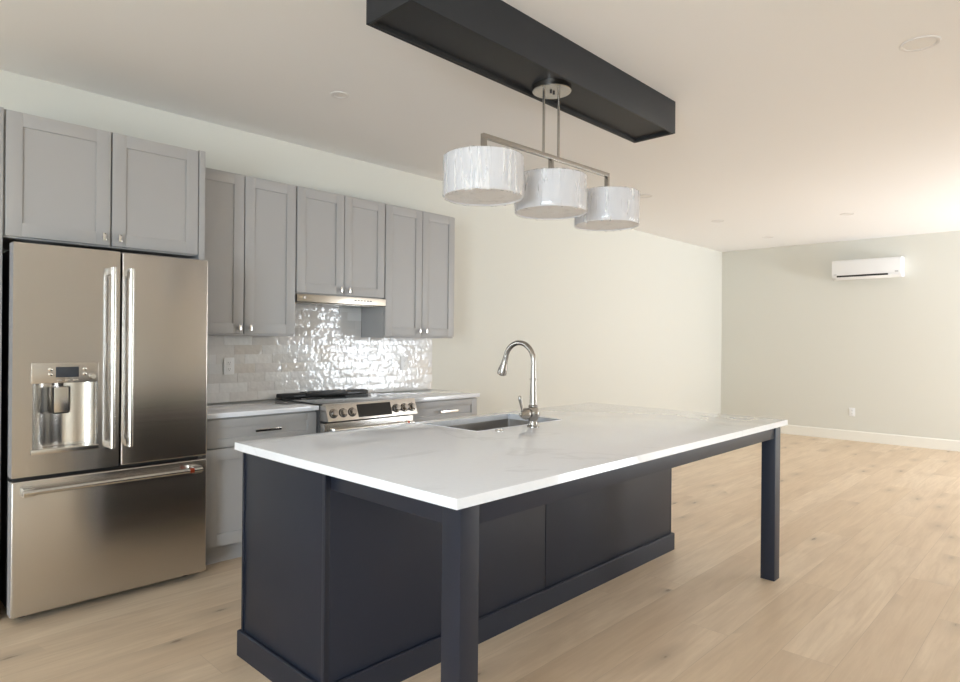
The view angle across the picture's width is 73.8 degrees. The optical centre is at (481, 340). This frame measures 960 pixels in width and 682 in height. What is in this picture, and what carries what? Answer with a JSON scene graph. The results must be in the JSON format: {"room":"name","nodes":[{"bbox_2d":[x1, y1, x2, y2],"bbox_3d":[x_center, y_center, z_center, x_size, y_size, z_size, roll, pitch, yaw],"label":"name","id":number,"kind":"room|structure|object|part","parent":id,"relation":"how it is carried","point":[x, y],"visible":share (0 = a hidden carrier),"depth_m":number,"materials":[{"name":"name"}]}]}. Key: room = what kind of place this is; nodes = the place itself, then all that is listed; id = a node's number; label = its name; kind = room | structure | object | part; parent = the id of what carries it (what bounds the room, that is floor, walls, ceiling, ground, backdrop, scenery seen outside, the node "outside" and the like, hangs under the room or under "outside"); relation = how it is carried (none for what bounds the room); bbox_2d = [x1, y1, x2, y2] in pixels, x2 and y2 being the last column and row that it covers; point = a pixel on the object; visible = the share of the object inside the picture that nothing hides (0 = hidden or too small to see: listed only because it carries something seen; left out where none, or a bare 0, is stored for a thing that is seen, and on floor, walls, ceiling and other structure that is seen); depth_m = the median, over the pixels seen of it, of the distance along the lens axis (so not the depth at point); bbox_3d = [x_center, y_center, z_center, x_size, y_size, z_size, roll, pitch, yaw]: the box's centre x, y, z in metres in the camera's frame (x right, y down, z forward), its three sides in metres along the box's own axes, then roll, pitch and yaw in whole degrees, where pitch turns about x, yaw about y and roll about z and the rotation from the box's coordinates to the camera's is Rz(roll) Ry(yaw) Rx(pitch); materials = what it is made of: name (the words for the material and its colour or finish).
{"room":"kitchen","nodes":[
{"label":"kitchen","id":0,"kind":"room"},
{"bbox_2d":[0,70,721,414],"bbox_3d":[-1.267,-0.062,5.010,0.152,2.810,14.959,1,0,44],"label":"wall","id":1,"kind":"structure","parent":0,"point":[628,317],"depth_m":6.36,"materials":[{"name":"white paint"}]},
{"bbox_2d":[2,109,197,257],"bbox_3d":[-2.150,-0.803,3.565,0.584,0.616,0.924,1,0,44],"label":"upper cabinet","id":2,"kind":"object","parent":1,"relation":"attached to","point":[65,184],"visible":0.98,"depth_m":3.34,"materials":[{"name":"grey paint"}]},
{"bbox_3d":[-2.123,-0.804,3.225,0.019,0.602,0.452,1,0,44],"label":"door","id":3,"kind":"part","parent":2,"relation":"part of","materials":[{"name":"grey paint"}]},
{"bbox_3d":[-1.805,-0.801,3.556,0.019,0.602,0.448,1,0,44],"label":"door","id":4,"kind":"part","parent":2,"relation":"part of","materials":[{"name":"grey paint"}]},
{"bbox_2d":[224,358,233,374],"bbox_3d":[-1.736,0.176,4.405,0.009,0.117,0.073,1,0,44],"label":"power outlet","id":5,"kind":"object","parent":1,"relation":"attached to","point":[228,362],"visible":1,"depth_m":4.40,"materials":[{"name":"white plastic"}]},
{"bbox_2d":[204,167,295,335],"bbox_3d":[-1.643,-0.558,4.271,0.342,1.051,0.729,1,0,44],"label":"upper cabinet","id":6,"kind":"object","parent":1,"relation":"attached to","point":[250,222],"visible":0.75,"depth_m":4.19,"materials":[{"name":"grey paint"}]},
{"bbox_3d":[-1.674,-0.560,4.044,0.019,1.028,0.351,1,0,44],"label":"door","id":7,"kind":"part","parent":6,"relation":"part of","materials":[{"name":"grey paint"}]},
{"bbox_3d":[-1.420,-0.558,4.308,0.019,1.028,0.365,1,0,44],"label":"door","id":8,"kind":"part","parent":6,"relation":"part of","materials":[{"name":"grey paint"}]},
{"bbox_2d":[295,186,384,298],"bbox_3d":[-1.119,-0.702,4.816,0.342,0.752,0.762,1,0,44],"label":"upper cabinet","id":9,"kind":"object","parent":1,"relation":"attached to","point":[340,239],"visible":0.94,"depth_m":4.69,"materials":[{"name":"grey paint"}]},
{"bbox_3d":[-1.152,-0.703,4.587,0.019,0.734,0.384,1,0,44],"label":"door","id":10,"kind":"part","parent":9,"relation":"part of","materials":[{"name":"grey paint"}]},
{"bbox_2d":[295,294,385,307],"bbox_3d":[-1.121,-0.295,4.816,0.312,0.060,0.768,1,0,44],"label":"range hood","id":11,"kind":"object","parent":9,"relation":"attached to","point":[301,299],"visible":0.95,"depth_m":4.71,"materials":[{"name":"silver metal"}]},
{"bbox_3d":[-0.887,-0.700,4.863,0.019,0.734,0.368,1,0,44],"label":"door","id":12,"kind":"part","parent":9,"relation":"part of","materials":[{"name":"grey paint"}]},
{"bbox_2d":[401,356,407,369],"bbox_3d":[-0.664,0.195,5.524,0.009,0.117,0.073,1,0,44],"label":"power outlet","id":13,"kind":"object","parent":1,"relation":"attached to","point":[404,359],"visible":1,"depth_m":5.52,"materials":[{"name":"white plastic"}]},
{"bbox_2d":[361,203,454,337],"bbox_3d":[-0.592,-0.548,5.367,0.342,1.051,0.749,1,0,44],"label":"upper cabinet","id":14,"kind":"object","parent":1,"relation":"attached to","point":[419,245],"visible":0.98,"depth_m":5.22,"materials":[{"name":"grey paint"}]},
{"bbox_3d":[-0.623,-0.551,5.140,0.019,1.028,0.374,1,0,44],"label":"door","id":15,"kind":"part","parent":14,"relation":"part of","materials":[{"name":"grey paint"}]},
{"bbox_3d":[-0.364,-0.549,5.410,0.019,1.028,0.362,1,0,44],"label":"door","id":16,"kind":"part","parent":14,"relation":"part of","materials":[{"name":"grey paint"}]},
{"bbox_2d":[0,0,959,251],"bbox_3d":[1.614,-1.491,2.260,8.098,0.100,14.959,1,0,44],"label":"ceiling","id":17,"kind":"structure","parent":0,"point":[792,117],"depth_m":3.70,"materials":[{"name":"white paint"}]},
{"bbox_2d":[330,91,348,98],"bbox_3d":[-0.842,-1.460,3.805,0.110,0.005,0.110,1,0,44],"label":"recessed light","id":18,"kind":"object","parent":17,"relation":"in","point":[336,94],"visible":1,"depth_m":3.80,"materials":[{"name":"white plastic"}]},
{"bbox_2d":[366,0,674,142],"bbox_3d":[0.357,-1.355,3.213,0.278,0.194,2.072,1,0,44],"label":"ceiling beam","id":19,"kind":"structure","parent":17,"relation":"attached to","point":[494,40],"depth_m":2.96,"materials":[{"name":"black paint"}]},
{"bbox_2d":[443,78,639,230],"bbox_3d":[0.359,-0.951,3.220,0.371,0.654,1.369,1,0,44],"label":"pendant light","id":20,"kind":"object","parent":19,"relation":"hanging from","point":[483,175],"visible":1,"depth_m":3.06,"materials":[{"name":"white fabric"}]},
{"bbox_2d":[445,188,521,204],"bbox_3d":[0.010,-0.647,2.858,0.348,0.003,0.348,1,0,44],"label":"diffuser","id":21,"kind":"object","parent":20,"relation":"attached to","point":[464,196],"depth_m":2.85,"materials":[{"name":"white plastic"}]},
{"bbox_3d":[0.012,-0.850,2.858,0.021,0.109,0.021,1,0,44],"label":"stem","id":22,"kind":"part","parent":20,"relation":"part of","materials":[{"name":"silver metal"}]},
{"bbox_3d":[0.011,-0.727,2.858,0.356,0.176,0.356,1,0,44],"label":"lamp shade","id":23,"kind":"part","parent":20,"relation":"part of","materials":[{"name":"white fabric"}]},
{"bbox_3d":[0.310,-1.090,3.167,0.013,0.319,0.013,1,0,44],"label":"rod","id":24,"kind":"part","parent":20,"relation":"part of","materials":[{"name":"silver metal"}]},
{"bbox_3d":[0.352,-0.854,3.213,0.021,0.112,0.021,1,0,44],"label":"stem","id":25,"kind":"part","parent":20,"relation":"part of","materials":[{"name":"silver metal"}]},
{"bbox_3d":[0.350,-0.730,3.213,0.356,0.176,0.356,1,0,44],"label":"lamp shade","id":26,"kind":"part","parent":20,"relation":"part of","materials":[{"name":"white fabric"}]},
{"bbox_2d":[516,206,585,217],"bbox_3d":[0.350,-0.649,3.213,0.348,0.003,0.348,1,0,44],"label":"diffuser","id":27,"kind":"object","parent":20,"relation":"attached to","point":[522,211],"depth_m":3.21,"materials":[{"name":"white plastic"}]},
{"bbox_3d":[0.394,-1.090,3.254,0.013,0.317,0.013,1,0,44],"label":"rod","id":28,"kind":"part","parent":20,"relation":"part of","materials":[{"name":"silver metal"}]},
{"bbox_2d":[575,220,637,229],"bbox_3d":[0.703,-0.651,3.581,0.348,0.003,0.348,1,0,44],"label":"diffuser","id":29,"kind":"object","parent":20,"relation":"attached to","point":[580,224],"depth_m":3.58,"materials":[{"name":"white plastic"}]},
{"bbox_3d":[0.705,-0.858,3.581,0.021,0.116,0.021,1,0,44],"label":"stem","id":30,"kind":"part","parent":20,"relation":"part of","materials":[{"name":"silver metal"}]},
{"bbox_3d":[0.704,-0.732,3.581,0.356,0.176,0.356,1,0,44],"label":"lamp shade","id":31,"kind":"part","parent":20,"relation":"part of","materials":[{"name":"white fabric"}]},
{"bbox_2d":[640,194,652,197],"bbox_3d":[1.633,-1.438,6.371,0.150,0.005,0.150,1,0,44],"label":"recessed light","id":32,"kind":"object","parent":17,"relation":"in","point":[643,195],"visible":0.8,"depth_m":6.37,"materials":[{"name":"white plastic"}]},
{"bbox_2d":[840,213,853,215],"bbox_3d":[4.100,-1.415,7.164,0.140,0.005,0.140,1,0,44],"label":"recessed light","id":33,"kind":"object","parent":17,"relation":"in","point":[843,214],"visible":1,"depth_m":7.18,"materials":[{"name":"white plastic"}]},
{"bbox_2d":[899,35,941,51],"bbox_3d":[2.121,-1.433,3.091,0.170,0.005,0.170,1,0,44],"label":"recessed light","id":34,"kind":"object","parent":17,"relation":"in","point":[920,43],"visible":1,"depth_m":3.09,"materials":[{"name":"white plastic"}]},
{"bbox_2d":[0,433,959,681],"bbox_3d":[1.588,1.399,2.260,8.098,0.060,14.959,1,0,44],"label":"floor","id":35,"kind":"structure","parent":0,"point":[867,587],"depth_m":3.22,"materials":[{"name":"brown wood"}]},
{"bbox_2d":[0,107,3,460],"bbox_3d":[-2.503,0.109,3.225,0.557,2.446,0.043,1,0,44],"label":"board","id":36,"kind":"object","parent":35,"relation":"on","point":[1,108],"visible":1,"depth_m":3.04,"materials":[{"name":"grey paint"}]},
{"bbox_2d":[0,241,207,618],"bbox_3d":[-2.080,0.438,3.501,0.738,1.795,0.907,1,0,44],"label":"refrigerator","id":37,"kind":"object","parent":35,"relation":"on","point":[104,353],"visible":0.99,"depth_m":3.23,"materials":[{"name":"grey metal"}]},
{"bbox_3d":[-2.055,0.292,3.125,0.012,0.128,0.072,1,0,44],"label":"paddle frame","id":38,"kind":"part","parent":37,"relation":"part of","materials":[{"name":"silver metal"}]},
{"bbox_3d":[-2.050,0.093,3.160,0.084,1.103,0.452,1,0,44],"label":"door","id":39,"kind":"part","parent":37,"relation":"part of","materials":[{"name":"silver metal"}]},
{"bbox_3d":[-1.901,0.982,3.324,0.084,0.637,0.907,1,0,44],"label":"freezer drawer","id":40,"kind":"part","parent":37,"relation":"part of","materials":[{"name":"silver metal"}]},
{"bbox_3d":[-1.870,0.087,3.237,0.072,0.911,0.026,1,0,44],"label":"handle","id":41,"kind":"part","parent":37,"relation":"part of","materials":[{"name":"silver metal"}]},
{"bbox_3d":[-1.812,0.088,3.297,0.072,0.911,0.026,1,0,44],"label":"handle","id":42,"kind":"part","parent":37,"relation":"part of","materials":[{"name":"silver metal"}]},
{"bbox_3d":[-1.733,0.096,3.491,0.084,1.103,0.446,1,0,44],"label":"door","id":43,"kind":"part","parent":37,"relation":"part of","materials":[{"name":"silver metal"}]},
{"bbox_2d":[187,150,204,456],"bbox_3d":[-1.837,0.115,3.921,0.557,2.446,0.034,1,0,44],"label":"board","id":44,"kind":"object","parent":35,"relation":"on","point":[201,154],"visible":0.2,"depth_m":3.73,"materials":[{"name":"grey paint"}]},
{"bbox_2d":[203,410,315,564],"bbox_3d":[-1.552,0.899,4.179,0.620,0.884,0.740,1,0,44],"label":"base cabinet","id":45,"kind":"object","parent":35,"relation":"on","point":[224,469],"visible":0.35,"depth_m":3.85,"materials":[{"name":"grey paint"}]},
{"bbox_3d":[-1.487,0.928,3.861,0.019,0.572,0.364,1,0,44],"label":"door","id":46,"kind":"part","parent":45,"relation":"part of","materials":[{"name":"grey paint"}]},
{"bbox_3d":[-1.356,0.553,3.994,0.019,0.166,0.732,1,0,44],"label":"drawer","id":47,"kind":"part","parent":45,"relation":"part of","materials":[{"name":"grey paint"}]},
{"bbox_2d":[207,399,318,418],"bbox_3d":[-1.547,0.442,4.179,0.599,0.030,0.742,1,0,44],"label":"countertop","id":48,"kind":"structure","parent":45,"relation":"on","point":[273,406],"depth_m":4.09,"materials":[{"name":"white stone"}]},
{"bbox_3d":[-1.330,0.553,3.984,0.035,0.016,0.173,1,0,44],"label":"handle","id":49,"kind":"part","parent":45,"relation":"part of","materials":[{"name":"silver metal"}]},
{"bbox_2d":[275,389,416,432],"bbox_3d":[-0.980,0.866,4.678,0.717,0.960,0.765,1,0,44],"label":"range","id":50,"kind":"object","parent":35,"relation":"on","point":[339,409],"visible":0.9,"depth_m":4.50,"materials":[{"name":"grey metal"}]},
{"bbox_3d":[-0.965,0.482,4.207,0.047,0.054,0.054,1,0,44],"label":"knob","id":51,"kind":"part","parent":50,"relation":"part of","materials":[{"name":"silver metal"}]},
{"bbox_2d":[275,393,407,405],"bbox_3d":[-1.009,0.427,4.710,0.626,0.008,0.763,1,0,44],"label":"cooktop","id":52,"kind":"object","parent":50,"relation":"in","point":[320,399],"depth_m":4.66,"materials":[{"name":"grey"}]},
{"bbox_3d":[-0.913,0.482,4.261,0.047,0.054,0.054,1,0,44],"label":"knob","id":53,"kind":"part","parent":50,"relation":"part of","materials":[{"name":"silver metal"}]},
{"bbox_3d":[-0.862,0.482,4.314,0.047,0.054,0.054,1,0,44],"label":"knob","id":54,"kind":"part","parent":50,"relation":"part of","materials":[{"name":"silver metal"}]},
{"bbox_3d":[-0.790,0.849,4.496,0.056,0.597,0.759,1,0,44],"label":"oven door","id":55,"kind":"part","parent":50,"relation":"part of","materials":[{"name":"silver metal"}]},
{"bbox_3d":[-0.769,0.480,4.479,0.103,0.112,0.763,1,0,44],"label":"control panel","id":56,"kind":"part","parent":50,"relation":"part of","materials":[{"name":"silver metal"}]},
{"bbox_3d":[-0.745,0.596,4.457,0.062,0.025,0.680,1,0,44],"label":"handle","id":57,"kind":"part","parent":50,"relation":"part of","materials":[{"name":"silver metal"}]},
{"bbox_3d":[-0.601,0.485,4.587,0.047,0.054,0.054,1,0,44],"label":"knob","id":58,"kind":"part","parent":50,"relation":"part of","materials":[{"name":"silver metal"}]},
{"bbox_3d":[-0.550,0.485,4.640,0.047,0.054,0.054,1,0,44],"label":"knob","id":59,"kind":"part","parent":50,"relation":"part of","materials":[{"name":"silver metal"}]},
{"bbox_3d":[-0.501,0.486,4.691,0.047,0.054,0.054,1,0,44],"label":"knob","id":60,"kind":"part","parent":50,"relation":"part of","materials":[{"name":"silver metal"}]},
{"bbox_2d":[409,397,476,421],"bbox_3d":[-0.498,0.908,5.278,0.620,0.884,0.764,1,0,44],"label":"base cabinet","id":61,"kind":"object","parent":35,"relation":"on","point":[461,407],"visible":0.17,"depth_m":5.09,"materials":[{"name":"grey paint"}]},
{"bbox_2d":[370,389,479,401],"bbox_3d":[-0.492,0.451,5.279,0.599,0.030,0.769,1,0,44],"label":"countertop","id":62,"kind":"structure","parent":61,"relation":"on","point":[427,394],"depth_m":5.21,"materials":[{"name":"white stone"}]},
{"bbox_3d":[-0.262,0.562,5.098,0.035,0.016,0.195,1,0,44],"label":"handle","id":63,"kind":"part","parent":61,"relation":"part of","materials":[{"name":"silver metal"}]},
{"bbox_2d":[237,427,779,681],"bbox_3d":[0.356,0.916,3.227,1.336,0.884,2.645,1,0,44],"label":"kitchen island","id":64,"kind":"object","parent":35,"relation":"on","point":[343,580],"visible":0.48,"depth_m":2.56,"materials":[{"name":"black paint"}]},
{"bbox_3d":[-0.783,0.861,2.523,0.633,0.794,0.020,1,0,44],"label":"panel","id":65,"kind":"part","parent":64,"relation":"part of","materials":[{"name":"black paint"}]},
{"bbox_3d":[-0.118,0.867,2.772,0.018,0.794,1.259,1,0,44],"label":"panel","id":66,"kind":"part","parent":64,"relation":"part of","materials":[{"name":"black paint"}]},
{"bbox_3d":[-0.063,0.912,1.880,0.078,0.884,0.078,1,0,44],"label":"leg","id":67,"kind":"part","parent":64,"relation":"part of","materials":[{"name":"black paint"}]},
{"bbox_2d":[235,402,787,509],"bbox_3d":[0.362,0.459,3.204,1.364,0.036,2.661,1,0,44],"label":"island countertop","id":68,"kind":"structure","parent":64,"relation":"on","point":[430,461],"depth_m":2.63,"materials":[{"name":"white stone"}]},
{"bbox_2d":[446,419,538,430],"bbox_3d":[0.072,0.580,3.473,0.447,0.216,0.732,1,0,44],"label":"sink","id":69,"kind":"object","parent":68,"relation":"in","point":[495,424],"visible":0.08,"depth_m":3.75,"materials":[{"name":"silver metal"}]},
{"bbox_2d":[497,340,539,427],"bbox_3d":[0.164,0.220,3.319,0.277,0.444,0.153,1,0,44],"label":"kitchen faucet","id":70,"kind":"object","parent":68,"relation":"on","point":[532,413],"visible":1,"depth_m":3.26,"materials":[{"name":"silver metal"}]},
{"bbox_3d":[0.202,0.322,3.205,0.020,0.094,0.043,1,0,44],"label":"lever","id":71,"kind":"part","parent":70,"relation":"part of","materials":[{"name":"silver metal"}]},
{"bbox_3d":[0.223,0.370,3.231,0.060,0.060,0.074,1,0,44],"label":"handle","id":72,"kind":"part","parent":70,"relation":"part of","materials":[{"name":"silver metal"}]},
{"bbox_3d":[0.774,0.875,3.703,0.018,0.794,1.307,1,0,44],"label":"panel","id":73,"kind":"part","parent":64,"relation":"part of","materials":[{"name":"black paint"}]},
{"bbox_3d":[1.012,0.877,4.395,0.633,0.794,0.020,1,0,44],"label":"panel","id":74,"kind":"part","parent":64,"relation":"part of","materials":[{"name":"black paint"}]},
{"bbox_3d":[1.669,0.928,3.687,0.078,0.884,0.078,1,0,44],"label":"leg","id":75,"kind":"part","parent":64,"relation":"part of","materials":[{"name":"black paint"}]},
{"bbox_2d":[721,231,959,439],"bbox_3d":[6.729,0.010,7.609,7.818,2.810,0.140,1,0,44],"label":"wall","id":76,"kind":"structure","parent":0,"point":[802,346],"depth_m":9.03,"materials":[{"name":"white paint"}]},
{"bbox_2d":[849,408,854,415],"bbox_3d":[5.200,1.002,8.962,0.073,0.117,0.009,1,0,44],"label":"power outlet","id":77,"kind":"object","parent":76,"relation":"attached to","point":[851,410],"visible":1,"depth_m":8.96,"materials":[{"name":"white plastic"}]},
{"bbox_2d":[832,256,903,279],"bbox_3d":[5.286,-0.979,8.755,0.830,0.277,0.212,1,0,44],"label":"air conditioner","id":78,"kind":"object","parent":76,"relation":"attached to","point":[885,267],"visible":1,"depth_m":8.66,"materials":[{"name":"white plastic"}]},
{"bbox_2d":[837,273,887,277],"bbox_3d":[5.192,-0.887,8.720,0.615,0.028,0.018,1,0,44],"label":"air vent","id":79,"kind":"object","parent":78,"relation":"attached to","point":[839,275],"depth_m":8.71,"materials":[{"name":"black"}]},
{"bbox_2d":[780,425,959,451],"bbox_3d":[6.668,1.345,7.548,7.803,0.140,0.015,1,0,44],"label":"baseboard","id":80,"kind":"structure","parent":76,"relation":"attached to","point":[892,439],"depth_m":8.76,"materials":[{"name":"white paint"}]}
]}

